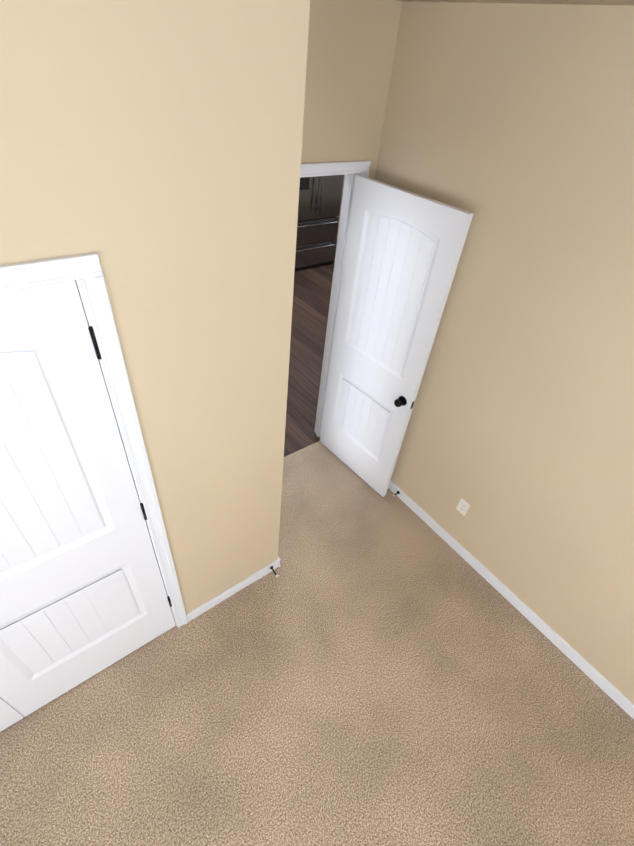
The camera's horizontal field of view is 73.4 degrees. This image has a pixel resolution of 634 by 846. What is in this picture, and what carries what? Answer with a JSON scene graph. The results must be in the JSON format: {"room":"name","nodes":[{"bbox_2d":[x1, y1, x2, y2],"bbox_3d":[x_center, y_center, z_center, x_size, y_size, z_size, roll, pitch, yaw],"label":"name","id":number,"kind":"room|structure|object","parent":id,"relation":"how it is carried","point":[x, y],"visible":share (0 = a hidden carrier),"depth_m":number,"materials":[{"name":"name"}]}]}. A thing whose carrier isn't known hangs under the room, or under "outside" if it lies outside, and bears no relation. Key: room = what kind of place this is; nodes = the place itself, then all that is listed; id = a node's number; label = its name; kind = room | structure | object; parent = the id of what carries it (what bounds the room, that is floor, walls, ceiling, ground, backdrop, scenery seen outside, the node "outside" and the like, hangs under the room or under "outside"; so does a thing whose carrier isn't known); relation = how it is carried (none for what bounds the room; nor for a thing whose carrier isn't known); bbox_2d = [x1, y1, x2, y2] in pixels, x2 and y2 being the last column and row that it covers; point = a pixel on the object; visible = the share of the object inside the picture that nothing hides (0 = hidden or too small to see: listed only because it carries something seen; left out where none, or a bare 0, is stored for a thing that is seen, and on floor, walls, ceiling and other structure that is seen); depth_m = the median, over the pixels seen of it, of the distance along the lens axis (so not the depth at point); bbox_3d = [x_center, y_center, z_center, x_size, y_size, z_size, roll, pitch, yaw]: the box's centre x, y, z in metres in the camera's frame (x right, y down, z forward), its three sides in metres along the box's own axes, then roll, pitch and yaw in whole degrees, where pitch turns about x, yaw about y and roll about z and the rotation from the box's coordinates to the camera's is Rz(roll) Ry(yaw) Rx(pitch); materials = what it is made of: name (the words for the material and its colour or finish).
{"room":"empty bedroom","nodes":[
{"label":"empty bedroom","id":0,"kind":"room"},
{"bbox_2d":[0,0,309,613],"bbox_3d":[-1.260,0.348,1.210,2.755,2.740,0.110,-23,49,-30],"label":"wall","id":1,"kind":"structure","parent":0,"point":[150,152],"depth_m":1.13,"materials":[{"name":"paint"}]},
{"bbox_2d":[0,697,23,731],"bbox_3d":[-1.624,0.800,1.161,0.806,2.038,0.101,-23,49,-30],"label":"closet door","id":2,"kind":"structure","parent":1,"relation":"in","point":[10,715],"depth_m":1.96,"materials":[{"name":"wood"}]},
{"bbox_2d":[0,280,175,716],"bbox_3d":[-0.997,0.530,1.556,0.765,2.038,0.101,-23,49,-30],"label":"closet door","id":3,"kind":"structure","parent":1,"relation":"in","point":[83,596],"depth_m":1.52,"materials":[{"name":"white wood"}]},
{"bbox_2d":[0,252,187,627],"bbox_3d":[-1.341,0.623,1.399,1.554,2.064,0.112,-23,49,-30],"label":"door frame","id":4,"kind":"structure","parent":1,"relation":"attached to","point":[106,382],"depth_m":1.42,"materials":[{"name":"white wood"}]},
{"bbox_2d":[186,561,277,621],"bbox_3d":[-0.507,1.016,2.575,0.591,0.083,0.017,-23,49,-30],"label":"baseboard","id":5,"kind":"structure","parent":1,"relation":"attached to","point":[264,571],"depth_m":2.56,"materials":[{"name":"white wood"}]},
{"bbox_2d":[0,441,633,845],"bbox_3d":[0.006,2.109,1.507,4.077,0.050,4.660,-23,49,-30],"label":"floor carpet","id":6,"kind":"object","parent":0,"point":[368,667],"depth_m":2.15,"materials":[{"name":"beige carpet"}]},
{"bbox_2d":[336,175,344,238],"bbox_3d":[-0.886,-3.822,5.995,7.220,2.740,0.110,-23,49,-30],"label":"wall","id":7,"kind":"structure","parent":0,"point":[340,206],"depth_m":7.35,"materials":[{"name":"paint"}]},
{"bbox_2d":[301,0,402,178],"bbox_3d":[0.792,-1.192,3.244,9.110,2.740,0.110,-23,49,-30],"label":"wall","id":8,"kind":"structure","parent":0,"point":[351,50],"depth_m":2.02,"materials":[{"name":"paint"}]},
{"bbox_2d":[300,160,370,436],"bbox_3d":[-0.191,-0.545,2.851,0.886,2.110,0.144,-23,49,-30],"label":"door frame","id":9,"kind":"structure","parent":8,"relation":"attached to","point":[344,222],"depth_m":2.63,"materials":[{"name":"white wood"}]},
{"bbox_2d":[320,175,473,496],"bbox_3d":[0.368,-0.404,2.812,0.167,2.032,0.761,-26,51,-32],"label":"entry door","id":10,"kind":"structure","parent":8,"relation":"in","point":[403,250],"depth_m":2.55,"materials":[{"name":"white wood"}]},
{"bbox_2d":[374,2,633,703],"bbox_3d":[1.711,0.386,1.582,0.110,2.740,4.660,-23,49,-30],"label":"wall","id":11,"kind":"structure","parent":0,"point":[510,126],"depth_m":1.99,"materials":[{"name":"paint"}]},
{"bbox_2d":[456,498,469,515],"bbox_3d":[0.953,0.550,2.779,0.008,0.114,0.070,-23,49,-30],"label":"electrical outlet","id":12,"kind":"object","parent":11,"relation":"attached to","point":[463,506],"visible":1,"depth_m":2.77,"materials":[{"name":"white plastic"}]},
{"bbox_2d":[388,480,633,718],"bbox_3d":[1.505,1.369,2.455,0.025,0.083,4.558,-23,49,-30],"label":"baseboard","id":13,"kind":"structure","parent":11,"relation":"attached to","point":[607,687],"depth_m":2.65,"materials":[{"name":"white wood"}]},
{"bbox_2d":[398,0,633,4],"bbox_3d":[1.062,-2.060,2.111,9.220,0.100,8.820,-23,49,-30],"label":"ceiling","id":14,"kind":"structure","parent":0,"point":[604,2],"depth_m":1.51,"materials":[{"name":"paint"}]},
{"label":"outside","id":15,"kind":"structure","parent":0,"visible":0},
{"bbox_2d":[284,239,336,456],"bbox_3d":[0.200,-1.627,5.774,7.220,0.050,4.160,-23,49,-30],"label":"floor","id":16,"kind":"structure","parent":15,"point":[311,297],"depth_m":4.75,"materials":[{"name":"brown wood"}]},
{"bbox_2d":[295,175,343,271],"bbox_3d":[-0.216,-3.213,6.127,0.910,1.780,0.779,-23,49,-30],"label":"fridge","id":17,"kind":"object","parent":16,"relation":"on","point":[319,203],"visible":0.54,"depth_m":6.10,"materials":[{"name":"silver metal"}]}
]}

